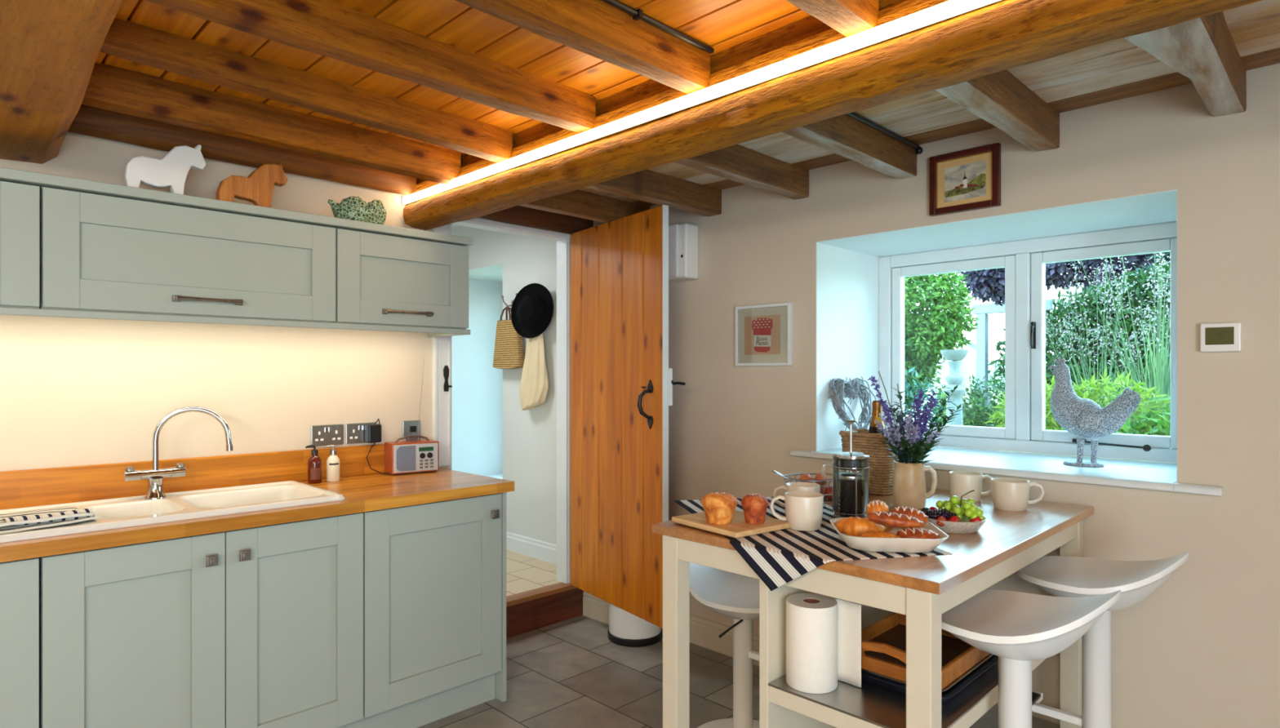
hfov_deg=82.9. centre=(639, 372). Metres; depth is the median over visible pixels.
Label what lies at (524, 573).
floor
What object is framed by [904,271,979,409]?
tree
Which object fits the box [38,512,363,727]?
base cabinet
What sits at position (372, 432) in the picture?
power adapter
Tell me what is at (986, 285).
copper beech
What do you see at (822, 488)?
egg
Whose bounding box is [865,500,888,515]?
pastry
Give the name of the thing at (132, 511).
sink
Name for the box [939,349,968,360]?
basin
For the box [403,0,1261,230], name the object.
ceiling beam
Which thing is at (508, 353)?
bag
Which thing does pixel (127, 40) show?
ceiling beam
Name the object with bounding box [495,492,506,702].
end panel
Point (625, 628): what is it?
pedal bin
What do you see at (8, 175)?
cornice
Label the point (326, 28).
ceiling beam
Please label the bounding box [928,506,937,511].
strawberry
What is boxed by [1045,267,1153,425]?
tree
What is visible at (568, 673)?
floor
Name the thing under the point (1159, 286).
grass
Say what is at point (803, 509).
mug
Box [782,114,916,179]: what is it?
ceiling beam
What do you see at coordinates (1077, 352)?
grass
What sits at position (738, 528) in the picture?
chopping board
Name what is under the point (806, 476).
egg
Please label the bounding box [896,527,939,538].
pastry
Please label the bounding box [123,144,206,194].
horse figurine
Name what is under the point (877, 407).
champagne bottle
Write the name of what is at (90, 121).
ceiling beam
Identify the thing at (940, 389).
shrub
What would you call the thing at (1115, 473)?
window sill
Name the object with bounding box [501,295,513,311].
coat hook
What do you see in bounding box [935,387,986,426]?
shrub
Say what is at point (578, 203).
ceiling beam
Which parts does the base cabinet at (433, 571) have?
square knob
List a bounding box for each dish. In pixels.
[829,517,948,552]
[928,515,986,533]
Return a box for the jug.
[892,460,937,509]
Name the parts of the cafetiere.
handle, wire frame, plunger rod, plunger knob, lid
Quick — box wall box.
[668,222,697,282]
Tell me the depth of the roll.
1.81 m
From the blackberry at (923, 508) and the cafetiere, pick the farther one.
the cafetiere
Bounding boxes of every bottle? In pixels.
[305,444,321,483]
[324,444,339,481]
[867,400,884,487]
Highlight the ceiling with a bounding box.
[95,0,1279,205]
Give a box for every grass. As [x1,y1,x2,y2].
[1045,257,1170,398]
[1045,351,1149,458]
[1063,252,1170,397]
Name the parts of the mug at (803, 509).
handle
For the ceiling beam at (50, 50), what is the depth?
1.65 m
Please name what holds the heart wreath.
on the window sill
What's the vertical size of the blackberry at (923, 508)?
0.032 m
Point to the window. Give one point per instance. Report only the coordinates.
(1024, 261)
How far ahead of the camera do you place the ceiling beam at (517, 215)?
3.78 m
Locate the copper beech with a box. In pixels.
[959,252,1165,306]
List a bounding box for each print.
[734,302,792,366]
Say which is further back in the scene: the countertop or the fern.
the fern
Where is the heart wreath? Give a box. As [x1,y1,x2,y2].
[828,376,876,431]
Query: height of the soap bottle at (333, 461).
0.151 m
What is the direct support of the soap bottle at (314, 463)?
on the countertop
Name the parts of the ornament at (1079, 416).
leg, leg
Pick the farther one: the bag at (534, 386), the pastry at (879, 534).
the bag at (534, 386)
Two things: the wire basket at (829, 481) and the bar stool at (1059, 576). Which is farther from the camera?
the wire basket at (829, 481)
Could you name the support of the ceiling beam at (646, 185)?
attached to the ceiling
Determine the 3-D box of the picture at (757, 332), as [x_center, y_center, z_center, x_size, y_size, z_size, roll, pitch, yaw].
[0.564,-0.154,3.348,0.103,0.122,0.001,0,0,45]
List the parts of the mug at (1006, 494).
handle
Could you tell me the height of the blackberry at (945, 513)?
0.032 m
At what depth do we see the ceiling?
2.13 m
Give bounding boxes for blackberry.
[920,507,929,511]
[923,509,932,515]
[928,509,942,519]
[940,508,950,519]
[946,512,957,520]
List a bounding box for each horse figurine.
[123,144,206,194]
[215,163,287,207]
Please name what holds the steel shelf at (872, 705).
attached to the table
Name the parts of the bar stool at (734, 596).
seat, plate, height lever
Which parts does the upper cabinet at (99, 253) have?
bar handle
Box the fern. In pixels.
[982,364,1170,453]
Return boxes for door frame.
[432,217,570,583]
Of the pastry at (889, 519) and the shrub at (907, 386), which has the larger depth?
the shrub at (907, 386)
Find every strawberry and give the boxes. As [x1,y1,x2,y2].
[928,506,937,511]
[936,516,946,526]
[946,515,960,522]
[968,516,982,525]
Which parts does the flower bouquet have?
stem, stem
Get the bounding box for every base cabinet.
[0,557,39,727]
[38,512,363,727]
[363,493,502,718]
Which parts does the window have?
handle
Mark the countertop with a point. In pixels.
(378, 491)
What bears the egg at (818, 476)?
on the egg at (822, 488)
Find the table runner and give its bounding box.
[674,497,952,591]
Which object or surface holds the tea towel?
on the sink at (132, 511)
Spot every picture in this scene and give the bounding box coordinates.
[751,317,773,330]
[753,328,771,352]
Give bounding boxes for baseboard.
[506,531,556,564]
[582,591,608,624]
[662,613,759,666]
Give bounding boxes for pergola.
[964,299,1053,450]
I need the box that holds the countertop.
[0,467,514,562]
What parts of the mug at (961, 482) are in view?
handle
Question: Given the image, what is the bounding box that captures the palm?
[1139,396,1170,423]
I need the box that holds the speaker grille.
[396,445,415,471]
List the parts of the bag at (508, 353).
handle, handle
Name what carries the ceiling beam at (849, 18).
attached to the ceiling
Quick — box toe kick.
[337,673,495,727]
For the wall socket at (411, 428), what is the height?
0.095 m
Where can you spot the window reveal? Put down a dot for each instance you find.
(847, 268)
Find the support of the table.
on the floor at (568, 673)
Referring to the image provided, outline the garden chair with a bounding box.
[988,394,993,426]
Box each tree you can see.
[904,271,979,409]
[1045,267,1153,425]
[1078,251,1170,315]
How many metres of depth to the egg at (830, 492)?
2.46 m
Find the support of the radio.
on the countertop
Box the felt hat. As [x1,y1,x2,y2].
[511,283,553,338]
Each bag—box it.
[493,306,524,368]
[519,333,548,410]
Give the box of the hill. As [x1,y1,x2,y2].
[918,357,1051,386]
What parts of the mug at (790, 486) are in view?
handle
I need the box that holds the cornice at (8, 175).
[0,167,472,246]
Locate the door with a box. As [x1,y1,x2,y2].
[570,204,685,628]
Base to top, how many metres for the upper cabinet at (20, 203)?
0.366 m
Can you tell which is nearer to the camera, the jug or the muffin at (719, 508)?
the muffin at (719, 508)
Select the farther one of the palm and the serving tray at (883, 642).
the palm
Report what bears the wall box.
attached to the wall at (1202, 650)
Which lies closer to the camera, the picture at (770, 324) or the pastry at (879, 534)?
the pastry at (879, 534)
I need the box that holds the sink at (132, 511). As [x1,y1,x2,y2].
[0,480,345,542]
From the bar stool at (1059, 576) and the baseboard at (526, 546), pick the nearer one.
the bar stool at (1059, 576)
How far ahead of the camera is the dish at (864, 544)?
1.74 m
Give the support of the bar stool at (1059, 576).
on the floor at (568, 673)
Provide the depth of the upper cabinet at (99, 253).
2.41 m
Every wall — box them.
[0,131,604,471]
[451,62,1279,727]
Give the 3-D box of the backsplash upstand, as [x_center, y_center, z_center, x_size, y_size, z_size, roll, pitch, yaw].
[-1.740,0.385,2.670,0.020,0.130,2.115,0,0,45]
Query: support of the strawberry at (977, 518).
on the dish at (964, 526)
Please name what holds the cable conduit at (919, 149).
attached to the ceiling beam at (844, 135)
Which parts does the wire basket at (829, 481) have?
handle, wire frame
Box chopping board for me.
[671,510,789,537]
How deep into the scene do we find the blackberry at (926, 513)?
2.03 m
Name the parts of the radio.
carry handle, panel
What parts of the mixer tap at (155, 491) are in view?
spout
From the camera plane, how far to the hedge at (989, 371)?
12.77 m
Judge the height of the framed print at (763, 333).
0.282 m
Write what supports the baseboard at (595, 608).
attached to the wall at (74, 392)
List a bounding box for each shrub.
[904,366,945,447]
[930,378,989,447]
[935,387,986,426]
[961,374,1046,454]
[1031,400,1170,463]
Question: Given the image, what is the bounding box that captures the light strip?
[401,0,1003,204]
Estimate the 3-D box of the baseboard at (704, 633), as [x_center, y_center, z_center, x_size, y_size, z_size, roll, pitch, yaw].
[1.655,1.291,2.263,4.860,0.138,0.018,0,0,45]
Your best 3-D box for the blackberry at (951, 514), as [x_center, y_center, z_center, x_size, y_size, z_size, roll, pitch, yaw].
[0.861,0.402,2.001,0.035,0.032,0.035,0,0,37]
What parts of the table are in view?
leg, panel, shelf rail, leg, leg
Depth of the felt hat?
4.43 m
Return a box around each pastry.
[858,530,900,537]
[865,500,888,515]
[866,511,924,528]
[888,506,928,523]
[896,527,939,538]
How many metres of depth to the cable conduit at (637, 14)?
1.90 m
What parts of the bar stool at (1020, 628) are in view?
seat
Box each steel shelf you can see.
[768,661,998,727]
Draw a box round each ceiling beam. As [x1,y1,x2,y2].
[0,0,122,164]
[67,104,416,195]
[81,62,460,184]
[99,17,512,162]
[146,0,595,133]
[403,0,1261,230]
[455,0,710,94]
[478,205,593,234]
[519,189,650,222]
[587,168,721,216]
[672,144,808,199]
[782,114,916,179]
[786,0,879,36]
[934,69,1059,151]
[1124,11,1246,116]
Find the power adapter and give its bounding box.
[364,418,390,474]
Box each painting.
[929,142,1000,216]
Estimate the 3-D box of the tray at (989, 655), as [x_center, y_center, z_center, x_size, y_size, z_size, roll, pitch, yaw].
[0.740,0.757,1.932,0.285,0.014,0.391,0,0,45]
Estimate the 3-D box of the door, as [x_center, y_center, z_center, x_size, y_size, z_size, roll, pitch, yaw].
[-0.113,0.202,3.659,0.187,1.937,0.865,0,0,-35]
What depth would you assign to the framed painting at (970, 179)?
2.70 m
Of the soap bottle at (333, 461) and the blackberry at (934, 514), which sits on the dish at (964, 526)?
the blackberry at (934, 514)
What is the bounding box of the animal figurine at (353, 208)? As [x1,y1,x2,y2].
[328,195,386,224]
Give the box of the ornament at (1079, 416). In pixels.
[1047,357,1140,467]
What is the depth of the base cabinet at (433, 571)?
2.77 m
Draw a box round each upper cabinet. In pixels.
[0,181,39,308]
[39,186,335,323]
[333,227,468,328]
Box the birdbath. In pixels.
[939,349,968,448]
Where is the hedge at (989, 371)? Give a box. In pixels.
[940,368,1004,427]
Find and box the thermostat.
[1200,322,1241,351]
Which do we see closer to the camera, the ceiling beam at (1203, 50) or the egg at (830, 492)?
the ceiling beam at (1203, 50)
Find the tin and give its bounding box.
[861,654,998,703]
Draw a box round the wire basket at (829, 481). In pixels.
[772,470,862,502]
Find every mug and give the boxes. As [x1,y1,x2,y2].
[769,491,823,531]
[773,482,819,506]
[948,471,992,502]
[990,477,1044,511]
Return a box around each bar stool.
[689,562,759,727]
[941,589,1121,727]
[1014,551,1189,727]
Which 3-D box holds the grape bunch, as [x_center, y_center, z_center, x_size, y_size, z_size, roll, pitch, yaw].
[0.897,0.372,2.038,0.133,0.087,0.119,0,0,45]
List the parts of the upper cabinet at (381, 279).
bar handle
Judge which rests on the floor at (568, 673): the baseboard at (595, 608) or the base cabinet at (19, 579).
the base cabinet at (19, 579)
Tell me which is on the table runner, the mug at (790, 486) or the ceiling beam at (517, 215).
the mug at (790, 486)
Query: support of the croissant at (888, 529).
on the dish at (864, 544)
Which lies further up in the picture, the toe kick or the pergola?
the pergola
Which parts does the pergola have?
post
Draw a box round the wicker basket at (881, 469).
[839,428,906,495]
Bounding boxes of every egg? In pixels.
[800,473,812,482]
[814,472,827,485]
[819,484,827,494]
[824,487,832,499]
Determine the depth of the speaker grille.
3.19 m
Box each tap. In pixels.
[123,406,233,499]
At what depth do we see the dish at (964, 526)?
1.97 m
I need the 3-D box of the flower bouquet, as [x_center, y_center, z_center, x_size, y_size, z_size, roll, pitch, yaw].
[0.907,0.180,2.374,0.293,0.371,0.174,0,0,-20]
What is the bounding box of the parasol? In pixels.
[958,344,971,426]
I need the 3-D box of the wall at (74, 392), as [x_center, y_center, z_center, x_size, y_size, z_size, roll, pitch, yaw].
[-2.082,0.110,2.210,0.350,2.500,5.380,0,0,45]
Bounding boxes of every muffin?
[700,492,737,524]
[741,493,768,524]
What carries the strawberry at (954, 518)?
on the dish at (964, 526)
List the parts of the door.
pull handle, latch plate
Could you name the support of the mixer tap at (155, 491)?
on the countertop
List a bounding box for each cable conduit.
[602,0,714,53]
[845,111,923,154]
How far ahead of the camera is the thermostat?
2.16 m
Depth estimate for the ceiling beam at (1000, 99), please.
2.20 m
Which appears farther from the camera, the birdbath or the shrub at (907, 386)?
the shrub at (907, 386)
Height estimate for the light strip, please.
0.034 m
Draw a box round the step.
[506,582,583,638]
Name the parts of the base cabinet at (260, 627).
cabinet door, square knob, square knob, cabinet door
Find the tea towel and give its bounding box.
[0,506,99,534]
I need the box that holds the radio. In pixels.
[384,359,438,475]
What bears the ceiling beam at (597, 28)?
attached to the ceiling
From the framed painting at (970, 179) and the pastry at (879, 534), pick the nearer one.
the pastry at (879, 534)
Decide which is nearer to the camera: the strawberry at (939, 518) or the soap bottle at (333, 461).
the strawberry at (939, 518)
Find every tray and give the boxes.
[861,613,989,689]
[861,653,993,693]
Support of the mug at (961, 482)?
on the table
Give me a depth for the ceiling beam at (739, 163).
2.92 m
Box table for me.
[652,487,1093,727]
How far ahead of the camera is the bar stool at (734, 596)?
2.61 m
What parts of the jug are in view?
handle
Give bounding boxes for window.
[879,221,1177,463]
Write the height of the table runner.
0.104 m
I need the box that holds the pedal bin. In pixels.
[608,603,662,647]
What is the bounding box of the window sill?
[790,446,1223,496]
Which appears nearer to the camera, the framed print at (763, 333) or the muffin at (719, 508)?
the muffin at (719, 508)
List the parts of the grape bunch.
stem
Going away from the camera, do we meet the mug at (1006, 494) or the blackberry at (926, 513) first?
the blackberry at (926, 513)
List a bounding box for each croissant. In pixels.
[834,516,885,537]
[868,519,893,532]
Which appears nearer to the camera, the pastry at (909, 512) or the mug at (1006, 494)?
the pastry at (909, 512)
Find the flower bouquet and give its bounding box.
[866,371,965,466]
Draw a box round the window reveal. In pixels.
[816,189,1177,451]
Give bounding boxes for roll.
[786,593,861,693]
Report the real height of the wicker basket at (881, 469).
0.225 m
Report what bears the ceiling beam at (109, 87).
attached to the ceiling
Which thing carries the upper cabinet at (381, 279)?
attached to the wall at (74, 392)
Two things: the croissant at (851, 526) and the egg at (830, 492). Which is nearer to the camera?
the croissant at (851, 526)
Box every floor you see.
[417,615,759,727]
[506,550,561,596]
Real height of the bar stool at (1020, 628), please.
0.880 m
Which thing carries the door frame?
attached to the wall at (74, 392)
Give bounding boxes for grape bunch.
[936,489,984,520]
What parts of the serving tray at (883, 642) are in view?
handle, handle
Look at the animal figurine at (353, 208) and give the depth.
2.89 m
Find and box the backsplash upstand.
[0,444,385,510]
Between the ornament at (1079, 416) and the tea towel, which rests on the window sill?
the ornament at (1079, 416)
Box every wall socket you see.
[311,424,343,446]
[346,422,374,444]
[402,420,420,440]
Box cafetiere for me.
[820,419,870,517]
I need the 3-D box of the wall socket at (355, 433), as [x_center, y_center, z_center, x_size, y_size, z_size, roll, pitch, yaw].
[-1.226,0.266,3.193,0.010,0.088,0.138,0,0,45]
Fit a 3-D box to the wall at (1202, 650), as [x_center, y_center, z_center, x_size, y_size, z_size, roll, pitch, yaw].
[1.032,0.110,3.366,7.500,2.500,0.660,0,0,45]
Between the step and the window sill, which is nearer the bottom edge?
the step
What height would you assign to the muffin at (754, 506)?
0.080 m
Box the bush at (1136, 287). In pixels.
[988,260,1170,434]

